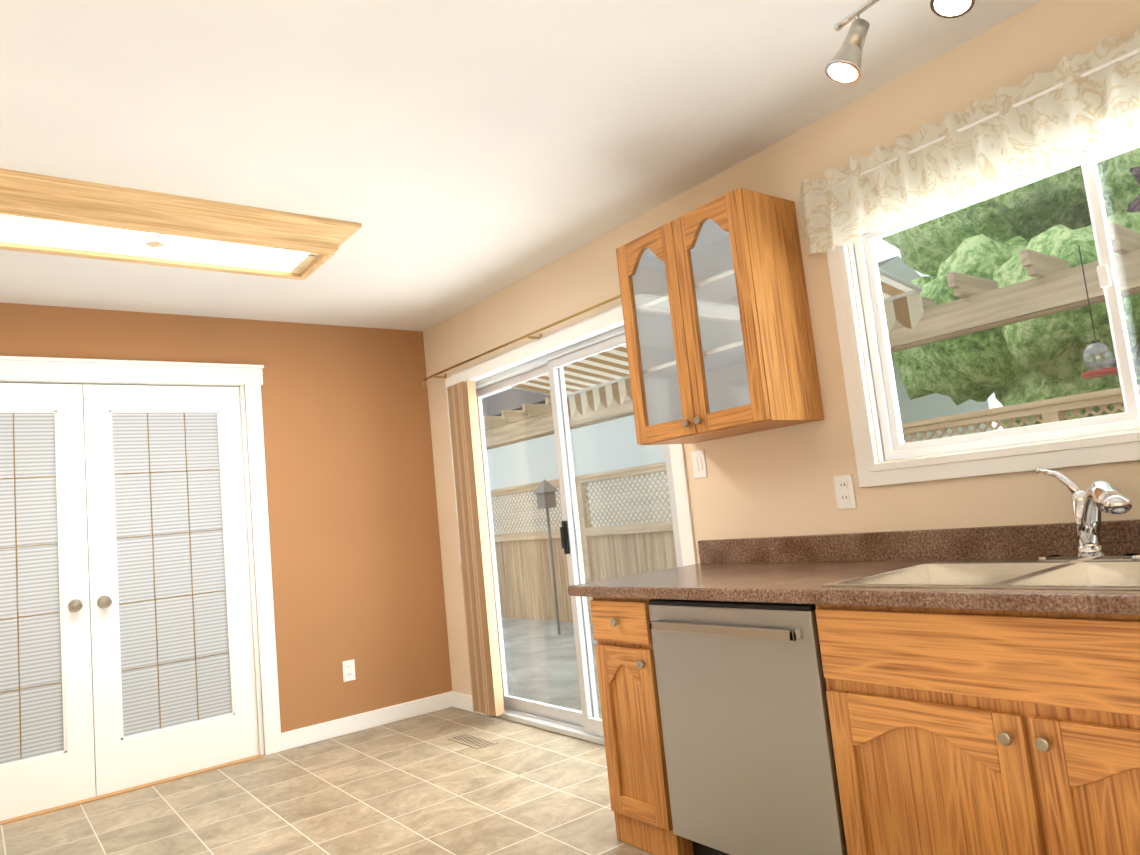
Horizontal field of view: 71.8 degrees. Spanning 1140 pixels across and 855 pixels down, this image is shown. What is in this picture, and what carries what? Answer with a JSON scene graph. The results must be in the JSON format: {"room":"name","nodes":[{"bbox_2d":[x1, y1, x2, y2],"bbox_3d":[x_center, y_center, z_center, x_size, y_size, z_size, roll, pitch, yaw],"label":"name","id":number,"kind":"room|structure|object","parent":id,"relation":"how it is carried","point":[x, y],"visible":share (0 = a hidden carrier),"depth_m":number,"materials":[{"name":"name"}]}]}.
{"room":"kitchen","nodes":[
{"label":"kitchen","id":0,"kind":"room"},
{"bbox_2d":[0,302,451,754],"bbox_3d":[-2.774,0.606,3.766,4.700,2.440,0.170,-1,-8,-38],"label":"wall","id":1,"kind":"structure","parent":0,"point":[356,563],"depth_m":4.72,"materials":[{"name":"paint"}]},
{"bbox_2d":[0,383,258,820],"bbox_3d":[-2.392,0.782,3.921,1.532,2.036,0.111,-1,-8,-38],"label":"doors","id":2,"kind":"structure","parent":1,"relation":"in","point":[126,650],"depth_m":4.02,"materials":[{"name":"white paint"}]},
{"bbox_2d":[0,754,261,824],"bbox_3d":[-2.302,1.795,3.825,1.536,0.005,0.105,-1,-8,-38],"label":"trim","id":3,"kind":"structure","parent":1,"relation":"attached to","point":[22,817],"depth_m":3.87,"materials":[{"name":"brown wood"}]},
{"bbox_2d":[0,356,281,755],"bbox_3d":[-2.410,0.727,3.944,1.796,2.166,0.114,-1,-8,-38],"label":"door frame","id":4,"kind":"structure","parent":1,"relation":"attached to","point":[51,370],"depth_m":4.36,"materials":[{"name":"white paint"}]},
{"bbox_2d":[342,659,355,681],"bbox_3d":[-1.299,1.429,4.630,0.072,0.116,0.008,-1,-8,-38],"label":"socket","id":5,"kind":"object","parent":1,"relation":"attached to","point":[348,670],"visible":1,"depth_m":4.63,"materials":[{"name":"white paint"}]},
{"bbox_2d":[281,691,479,750],"bbox_3d":[-2.500,1.727,3.434,4.700,0.095,0.350,-1,-8,-38],"label":"baseboard","id":6,"kind":"structure","parent":1,"relation":"attached to","point":[295,738],"depth_m":4.67,"materials":[{"name":"white paint"}]},
{"bbox_2d":[0,707,653,854],"bbox_3d":[-0.682,1.404,1.194,4.850,0.120,6.450,-1,-8,-38],"label":"floor","id":7,"kind":"structure","parent":0,"point":[423,784],"depth_m":3.40,"materials":[{"name":"tile"}]},
{"bbox_2d":[448,733,497,748],"bbox_3d":[-0.516,1.651,4.151,0.120,0.004,0.320,-1,-8,-38],"label":"floor vent","id":8,"kind":"object","parent":7,"relation":"in","point":[473,741],"visible":1,"depth_m":4.14,"materials":[{"name":"beige metal"}]},
{"bbox_2d":[590,597,693,854],"bbox_3d":[0.469,0.986,2.850,0.689,0.836,0.304,-1,-8,-38],"label":"base cabinet","id":9,"kind":"object","parent":7,"relation":"on","point":[626,671],"depth_m":2.63,"materials":[{"name":"brown wood"}]},
{"bbox_2d":[568,558,1139,614],"bbox_3d":[1.145,0.373,1.919,0.700,0.037,2.920,-1,-8,-38],"label":"countertop","id":10,"kind":"structure","parent":9,"relation":"on","point":[785,582],"depth_m":2.17,"materials":[{"name":"stone"}]},
{"bbox_2d":[821,558,1139,589],"bbox_3d":[1.168,0.431,1.903,0.580,0.170,0.885,-1,-8,-38],"label":"sink","id":11,"kind":"object","parent":10,"relation":"in","point":[1020,573],"visible":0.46,"depth_m":2.07,"materials":[{"name":"beige ceramic"}]},
{"bbox_2d":[1036,468,1139,560],"bbox_3d":[1.297,0.218,2.007,0.221,0.248,0.290,-1,-8,-38],"label":"faucet","id":12,"kind":"object","parent":10,"relation":"on","point":[1094,501],"visible":1,"depth_m":2.02,"materials":[{"name":"silver metal"}]},
{"bbox_2d":[649,599,846,854],"bbox_3d":[0.732,0.919,2.465,0.706,0.833,0.627,-1,-8,-38],"label":"dishwasher","id":13,"kind":"object","parent":7,"relation":"on","point":[748,742],"visible":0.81,"depth_m":2.24,"materials":[{"name":"silver metal"}]},
{"bbox_2d":[0,0,1042,330],"bbox_3d":[-0.938,-1.128,1.474,4.850,0.120,6.450,-1,-8,-38],"label":"ceiling","id":14,"kind":"structure","parent":0,"point":[452,156],"depth_m":2.52,"materials":[{"name":"paint"}]},
{"bbox_2d":[0,168,361,279],"bbox_3d":[-1.637,-0.757,3.099,1.488,0.118,0.558,-1,-8,-38],"label":"ceiling light fixture","id":15,"kind":"object","parent":14,"relation":"attached to","point":[46,214],"visible":1,"depth_m":3.02,"materials":[{"name":"brown wood"}]},
{"bbox_2d":[825,0,879,83],"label":"spotlight","id":16,"kind":"object","parent":14,"relation":"attached to","point":[843,65],"depth_m":2.00,"materials":[{"name":"silver metal"}]},
{"bbox_2d":[930,0,974,17],"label":"spotlight","id":17,"kind":"object","parent":14,"relation":"attached to","point":[942,8],"depth_m":1.77,"materials":[{"name":"white glass"}]},
{"bbox_2d":[423,0,1139,695],"bbox_3d":[1.050,0.109,2.769,0.150,2.440,6.450,-1,-8,-38],"label":"wall","id":18,"kind":"structure","parent":0,"point":[777,482],"depth_m":2.84,"materials":[{"name":"beige paint"}]},
{"bbox_2d":[422,294,620,387],"bbox_3d":[-0.258,-0.449,4.253,0.092,0.065,2.209,-1,-8,-38],"label":"curtain rod","id":19,"kind":"object","parent":18,"relation":"attached to","point":[538,330],"visible":0.88,"depth_m":4.17,"materials":[{"name":"gold metal"}]},
{"bbox_2d":[445,307,623,716],"bbox_3d":[-0.105,0.547,4.056,0.090,1.994,1.870,-1,-8,-38],"label":"vertical blinds","id":20,"kind":"object","parent":18,"relation":"attached to","point":[478,594],"visible":0.98,"depth_m":4.58,"materials":[{"name":"beige fabric"}]},
{"bbox_2d":[451,304,696,715],"bbox_3d":[-0.056,0.551,4.092,0.027,2.075,1.920,-1,-8,-38],"label":"door frame","id":21,"kind":"structure","parent":18,"relation":"attached to","point":[683,507],"depth_m":3.37,"materials":[{"name":"white paint"}]},
{"bbox_2d":[475,325,682,744],"bbox_3d":[-0.006,0.588,4.124,0.129,1.996,1.766,-1,-8,-38],"label":"sliding door","id":22,"kind":"structure","parent":18,"relation":"in","point":[586,723],"depth_m":4.13,"materials":[{"name":"silver metal"}]},
{"bbox_2d":[691,449,706,478],"bbox_3d":[0.540,0.153,3.300,0.008,0.116,0.072,-1,-8,-38],"label":"switch plate","id":23,"kind":"object","parent":18,"relation":"attached to","point":[699,464],"visible":1,"depth_m":3.30,"materials":[{"name":"white paint"}]},
{"bbox_2d":[511,268,923,417],"bbox_3d":[0.374,-0.472,4.749,1.212,0.387,3.024,-1,-8,-38],"label":"pergola","id":24,"kind":"object","parent":18,"relation":"attached to","point":[595,367],"depth_m":5.54,"materials":[{"name":"brown"}]},
{"bbox_2d":[616,188,823,444],"bbox_3d":[0.538,-0.381,3.015,0.345,0.815,0.652,-1,-8,-38],"label":"upper cabinet","id":25,"kind":"object","parent":18,"relation":"attached to","point":[717,324],"visible":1,"depth_m":2.89,"materials":[{"name":"brown wood"}]},
{"bbox_2d":[833,474,856,508],"bbox_3d":[0.961,0.226,2.756,0.008,0.116,0.072,-1,-8,-38],"label":"electrical outlet","id":26,"kind":"object","parent":18,"relation":"attached to","point":[844,491],"visible":1,"depth_m":2.75,"materials":[{"name":"white paint"}]},
{"bbox_2d":[698,519,1139,562],"bbox_3d":[1.426,0.322,2.144,0.020,0.130,2.920,-1,-8,-38],"label":"backsplash","id":27,"kind":"structure","parent":18,"relation":"attached to","point":[1037,540],"depth_m":2.51,"materials":[{"name":"stone"}]},
{"bbox_2d":[798,26,1139,259],"bbox_3d":[1.371,-0.863,2.133,0.093,0.281,1.780,-1,-8,-38],"label":"valance curtain","id":28,"kind":"object","parent":18,"relation":"attached to","point":[1069,109],"visible":1,"depth_m":2.30,"materials":[{"name":"fabric"}]},
{"bbox_2d":[827,136,1139,487],"bbox_3d":[1.475,-0.395,2.164,0.144,0.976,1.596,-1,-8,-38],"label":"sliding window","id":29,"kind":"structure","parent":18,"relation":"in","point":[895,447],"depth_m":2.43,"materials":[{"name":"white"}]},
{"label":"outside","id":30,"kind":"structure","parent":0,"visible":0},
{"bbox_2d":[501,617,601,718],"bbox_3d":[1.790,1.637,4.421,3.000,0.230,24.000,-1,-8,-38],"label":"ground","id":31,"kind":"structure","parent":30,"point":[517,656],"depth_m":6.59,"materials":[{"name":"concrete"}]},
{"bbox_2d":[533,479,560,634],"bbox_3d":[-0.188,1.326,8.124,0.200,1.590,0.200,-1,-8,-38],"label":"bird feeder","id":32,"kind":"object","parent":31,"relation":"on","point":[538,491],"depth_m":8.13,"materials":[{"name":"grey"}]},
{"bbox_2d":[484,223,1139,449],"bbox_3d":[0.124,0.673,6.521,2.948,2.470,10.982,-1,-8,-38],"label":"pergola","id":33,"kind":"object","parent":31,"relation":"on","point":[994,289],"depth_m":5.00,"materials":[{"name":"brown wood"}]},
{"bbox_2d":[1078,245,1117,378],"bbox_3d":[2.703,-0.612,4.092,0.170,0.695,0.170,-1,-8,-38],"label":"bird feeder","id":34,"kind":"object","parent":33,"relation":"hanging from","point":[1106,372],"depth_m":4.05,"materials":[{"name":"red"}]},
{"bbox_2d":[490,384,1139,624],"bbox_3d":[2.707,0.714,5.325,0.120,1.610,18.968,-1,-8,-38],"label":"fence","id":35,"kind":"object","parent":31,"relation":"on","point":[519,584],"depth_m":8.35,"materials":[{"name":"brown wood"}]},
{"bbox_3d":[17.565,1.398,16.589,36.850,0.210,64.000,-1,-8,-38],"label":"ground","id":36,"kind":"structure","parent":30,"visible":0},
{"bbox_2d":[482,256,992,534],"bbox_3d":[1.478,0.597,17.001,6.600,4.700,12.800,-1,-8,-38],"label":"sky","id":37,"kind":"structure","parent":36,"relation":"on","point":[921,404],"depth_m":13.59,"materials":[{"name":"white"}]},
{"bbox_2d":[881,165,1091,405],"bbox_3d":[4.797,-0.898,8.500,2.862,5.271,2.702,-1,-8,-38],"label":"tree","id":38,"kind":"object","parent":36,"relation":"on","point":[928,259],"depth_m":7.75,"materials":[{"name":"green plant"}]},
{"bbox_2d":[921,210,1139,428],"bbox_3d":[4.334,-0.141,6.847,2.318,3.304,2.309,-1,-8,-38],"label":"tree","id":39,"kind":"object","parent":36,"relation":"on","point":[1054,351],"depth_m":6.37,"materials":[{"name":"green plant"}]},
{"bbox_2d":[1081,345,1139,416],"bbox_3d":[5.144,-0.103,6.110,2.256,2.915,1.930,-1,-8,-38],"label":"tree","id":40,"kind":"object","parent":36,"relation":"on","point":[1097,409],"depth_m":6.15,"materials":[{"name":"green plant"}]},
{"bbox_2d":[1097,147,1139,216],"bbox_3d":[6.392,-2.147,5.712,4.442,6.760,5.093,-1,-8,-38],"label":"tree","id":41,"kind":"object","parent":36,"relation":"on","point":[1109,180],"depth_m":7.02,"materials":[{"name":"green plant"}]},
{"bbox_2d":[1127,166,1139,211],"bbox_3d":[6.283,-1.492,7.328,3.175,5.774,3.692,-1,-8,-38],"label":"tree","id":42,"kind":"object","parent":36,"relation":"on","point":[1136,202],"depth_m":6.86,"materials":[{"name":"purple plant"}]}
]}

